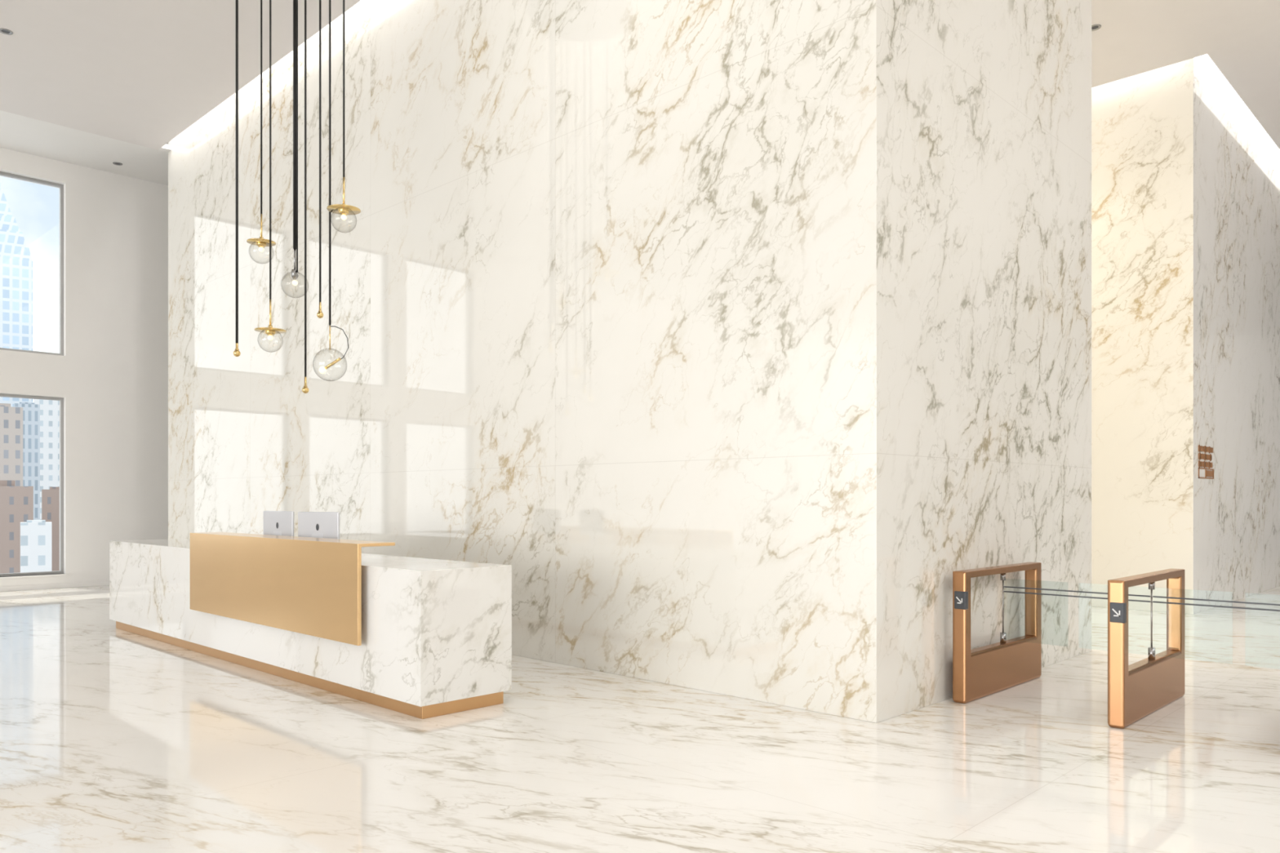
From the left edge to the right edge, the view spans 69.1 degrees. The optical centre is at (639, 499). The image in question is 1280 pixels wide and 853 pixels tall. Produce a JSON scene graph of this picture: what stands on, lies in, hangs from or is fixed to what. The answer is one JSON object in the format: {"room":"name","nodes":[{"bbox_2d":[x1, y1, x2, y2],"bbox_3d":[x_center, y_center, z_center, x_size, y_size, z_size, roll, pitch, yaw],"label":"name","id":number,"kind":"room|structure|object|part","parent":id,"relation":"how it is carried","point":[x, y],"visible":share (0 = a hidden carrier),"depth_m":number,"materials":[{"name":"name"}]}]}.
{"room":"lobby","nodes":[
{"label":"lobby","id":0,"kind":"room"},
{"bbox_2d":[0,146,168,586],"bbox_3d":[-7.634,-2.450,19.977,0.400,8.100,62.000,0,0,44],"label":"wall","id":1,"kind":"structure","parent":0,"point":[111,376],"depth_m":17.32,"materials":[{"name":"white paint"}]},
{"bbox_2d":[0,171,67,579],"bbox_3d":[-11.148,-2.175,16.191,0.240,7.110,2.010,0,0,44],"label":"window","id":2,"kind":"structure","parent":1,"relation":"in","point":[13,575],"depth_m":16.89,"materials":[{"name":"metal"}]},
{"bbox_2d":[0,580,109,591],"bbox_3d":[-7.483,1.555,19.831,0.020,0.090,62.000,0,0,44],"label":"baseboard","id":3,"kind":"structure","parent":1,"relation":"attached to","point":[31,587],"depth_m":16.69,"materials":[{"name":"white paint"}]},
{"bbox_2d":[0,110,171,185],"bbox_3d":[-6.773,-6.150,19.141,2.000,0.080,62.000,0,0,44],"label":"ceiling","id":4,"kind":"structure","parent":0,"point":[20,133],"depth_m":16.21,"materials":[{"name":"white paint"}]},
{"bbox_2d":[112,161,122,165],"bbox_3d":[-9.500,-6.107,16.910,0.160,0.010,0.160,0,0,44],"label":"recessed light","id":5,"kind":"object","parent":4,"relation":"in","point":[114,162],"visible":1,"depth_m":16.91,"materials":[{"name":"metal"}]},
{"bbox_2d":[168,0,1091,723],"bbox_3d":[-1.770,-2.450,13.083,13.940,8.100,4.410,0,0,44],"label":"wall","id":6,"kind":"structure","parent":0,"point":[738,331],"depth_m":8.55,"materials":[{"name":"stone"}]},
{"bbox_2d":[0,585,1279,852],"bbox_3d":[2.475,1.750,10.147,28.600,0.300,62.000,0,0,44],"label":"floor","id":7,"kind":"structure","parent":0,"point":[113,740],"depth_m":5.60,"materials":[{"name":"stone"}]},
{"bbox_2d":[109,532,511,719],"bbox_3d":[-3.850,0.972,9.438,7.040,1.257,0.915,0,0,44],"label":"reception desk","id":8,"kind":"object","parent":7,"relation":"on","point":[422,638],"visible":1,"depth_m":7.58,"materials":[{"name":"stone"}]},
{"bbox_2d":[262,511,293,536],"bbox_3d":[-3.646,0.317,9.376,0.580,0.400,0.180,0,0,40],"label":"computer monitor","id":9,"kind":"object","parent":8,"relation":"on","point":[274,522],"visible":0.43,"depth_m":9.35,"materials":[{"name":"silver metal"}]},
{"bbox_3d":[-3.288,0.737,8.481,3.420,0.787,0.325,0,0,44],"label":"gold counter panel","id":10,"kind":"part","parent":8,"relation":"part of","materials":[{"name":"gold metal"}]},
{"bbox_2d":[297,511,339,539],"bbox_3d":[-3.036,0.317,8.783,0.580,0.400,0.180,0,0,32],"label":"computer monitor","id":11,"kind":"object","parent":8,"relation":"on","point":[326,525],"visible":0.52,"depth_m":8.76,"materials":[{"name":"silver metal"}]},
{"bbox_2d":[952,562,1073,703],"bbox_3d":[3.217,1.083,7.657,0.626,1.035,1.534,0,0,44],"label":"gate","id":12,"kind":"object","parent":7,"relation":"on","point":[979,673],"visible":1,"depth_m":7.66,"materials":[{"name":"orange metal"}]},
{"bbox_3d":[2.522,0.790,7.303,0.100,0.150,0.052,0,0,44],"label":"arrow plate","id":13,"kind":"part","parent":12,"relation":"part of","materials":[{"name":"grey plastic"}]},
{"bbox_3d":[3.079,0.918,7.886,0.048,0.595,0.048,0,0,44],"label":"hinge post","id":14,"kind":"part","parent":12,"relation":"part of","materials":[{"name":"metal"}]},
{"bbox_2d":[1073,568,1238,728],"bbox_3d":[3.854,1.083,7.039,1.001,1.035,1.280,0,0,7],"label":"gate","id":15,"kind":"object","parent":7,"relation":"on","point":[1135,691],"visible":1,"depth_m":6.80,"materials":[{"name":"orange metal"}]},
{"bbox_3d":[3.343,0.790,6.504,0.100,0.150,0.052,0,0,44],"label":"arrow plate","id":16,"kind":"part","parent":15,"relation":"part of","materials":[{"name":"grey plastic"}]},
{"bbox_3d":[3.855,1.083,7.041,0.110,1.035,1.530,0,0,44],"label":"frame","id":17,"kind":"part","parent":15,"relation":"part of","materials":[{"name":"orange metal"}]},
{"bbox_3d":[3.900,0.918,7.087,0.048,0.595,0.048,0,0,44],"label":"hinge post","id":18,"kind":"part","parent":15,"relation":"part of","materials":[{"name":"metal"}]},
{"bbox_2d":[1238,601,1279,611],"bbox_3d":[4.486,1.083,6.423,0.628,1.035,1.534,0,0,44],"label":"gate","id":19,"kind":"object","parent":7,"relation":"on","point":[1271,604],"visible":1,"depth_m":6.60,"materials":[{"name":"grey metal"}]},
{"bbox_2d":[0,0,1279,150],"bbox_3d":[3.300,-6.080,9.275,26.200,0.060,61.900,0,0,44],"label":"ceiling","id":20,"kind":"structure","parent":0,"point":[142,73],"depth_m":12.50,"materials":[{"name":"paint"}]},
{"bbox_2d":[0,27,13,35],"bbox_3d":[-8.194,-6.047,12.014,0.160,0.010,0.160,0,0,44],"label":"recessed light","id":21,"kind":"object","parent":20,"relation":"in","point":[5,31],"visible":1,"depth_m":12.01,"materials":[{"name":"metal"}]},
{"bbox_2d":[233,0,240,356],"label":"pendant chandelier","id":22,"kind":"object","parent":20,"relation":"hanging from","point":[237,353],"depth_m":8.89,"materials":[{"name":"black metal"}]},
{"bbox_2d":[246,0,286,340],"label":"pendant chandelier","id":23,"kind":"object","parent":20,"relation":"hanging from","point":[261,242],"depth_m":8.99,"materials":[{"name":"gold metal"}]},
{"bbox_2d":[291,0,298,285],"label":"pendant chandelier","id":24,"kind":"object","parent":20,"relation":"hanging from","point":[295,273],"depth_m":9.28,"materials":[{"name":"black metal"}]},
{"bbox_2d":[302,0,309,393],"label":"pendant chandelier","id":25,"kind":"object","parent":20,"relation":"hanging from","point":[305,389],"depth_m":9.09,"materials":[{"name":"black metal"}]},
{"bbox_2d":[316,0,323,318],"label":"pendant chandelier","id":26,"kind":"object","parent":20,"relation":"hanging from","point":[320,314],"depth_m":9.29,"materials":[{"name":"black metal"}]},
{"bbox_2d":[318,0,360,373],"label":"pendant chandelier","id":27,"kind":"object","parent":20,"relation":"hanging from","point":[344,210],"depth_m":8.79,"materials":[{"name":"gold metal"}]},
{"bbox_2d":[1091,24,1101,31],"bbox_3d":[5.823,-6.047,11.912,0.160,0.010,0.160,0,0,44],"label":"recessed light","id":28,"kind":"object","parent":20,"relation":"in","point":[1095,27],"visible":0.76,"depth_m":11.91,"materials":[{"name":"metal"}]},
{"bbox_2d":[1091,53,1279,614],"bbox_3d":[11.663,-2.450,26.696,13.500,8.100,25.260,0,0,44],"label":"wall","id":29,"kind":"structure","parent":0,"point":[1185,178],"depth_m":13.65,"materials":[{"name":"stone"}]},
{"bbox_2d":[1198,444,1213,479],"bbox_3d":[8.169,-0.536,13.412,0.012,0.472,0.820,0,0,44],"label":"wall sign","id":30,"kind":"object","parent":29,"relation":"attached to","point":[1203,456],"visible":1,"depth_m":13.39,"materials":[{"name":"brown metal"}]},
{"label":"outside","id":31,"kind":"structure","parent":0,"visible":0},
{"bbox_3d":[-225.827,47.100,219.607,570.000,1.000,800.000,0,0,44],"label":"ground","id":32,"kind":"structure","parent":31,"visible":0},
{"bbox_2d":[0,403,22,486],"bbox_3d":[-139.290,13.038,200.015,12.549,67.123,12.549,0,0,44],"label":"building","id":33,"kind":"structure","parent":32,"relation":"on","point":[11,418],"depth_m":197.57,"materials":[{"name":"beige concrete"}]},
{"bbox_2d":[0,176,32,407],"bbox_3d":[-206.037,-31.141,300.022,19.526,155.483,19.526,0,0,44],"label":"skyscraper","id":34,"kind":"structure","parent":32,"relation":"on","point":[15,260],"depth_m":295.72,"materials":[{"name":"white glass"}]},
{"bbox_2d":[0,480,33,573],"bbox_3d":[-105.191,21.772,150.011,13.855,49.655,13.855,0,0,44],"label":"building","id":35,"kind":"structure","parent":32,"relation":"on","point":[16,503],"depth_m":147.04,"materials":[{"name":"concrete"}]},
{"bbox_2d":[13,402,39,519],"bbox_3d":[-151.601,11.378,230.016,6.255,70.444,6.255,0,0,44],"label":"building","id":36,"kind":"structure","parent":32,"relation":"on","point":[31,411],"depth_m":228.40,"materials":[{"name":"white concrete"}]},
{"bbox_2d":[20,520,51,573],"bbox_3d":[-90.927,24.864,140.009,4.706,43.473,4.706,0,0,44],"label":"building","id":37,"kind":"structure","parent":32,"relation":"on","point":[35,535],"depth_m":138.36,"materials":[{"name":"white concrete"}]},
{"bbox_2d":[34,399,59,519],"bbox_3d":[-164.642,7.915,260.016,9.628,77.371,9.628,0,0,44],"label":"building","id":38,"kind":"structure","parent":32,"relation":"on","point":[49,409],"depth_m":256.43,"materials":[{"name":"white concrete"}]},
{"bbox_2d":[41,486,59,571],"bbox_3d":[-105.785,22.166,170.010,7.229,48.869,7.229,0,0,44],"label":"building","id":39,"kind":"structure","parent":32,"relation":"on","point":[50,498],"depth_m":166.82,"materials":[{"name":"concrete"}]}
]}

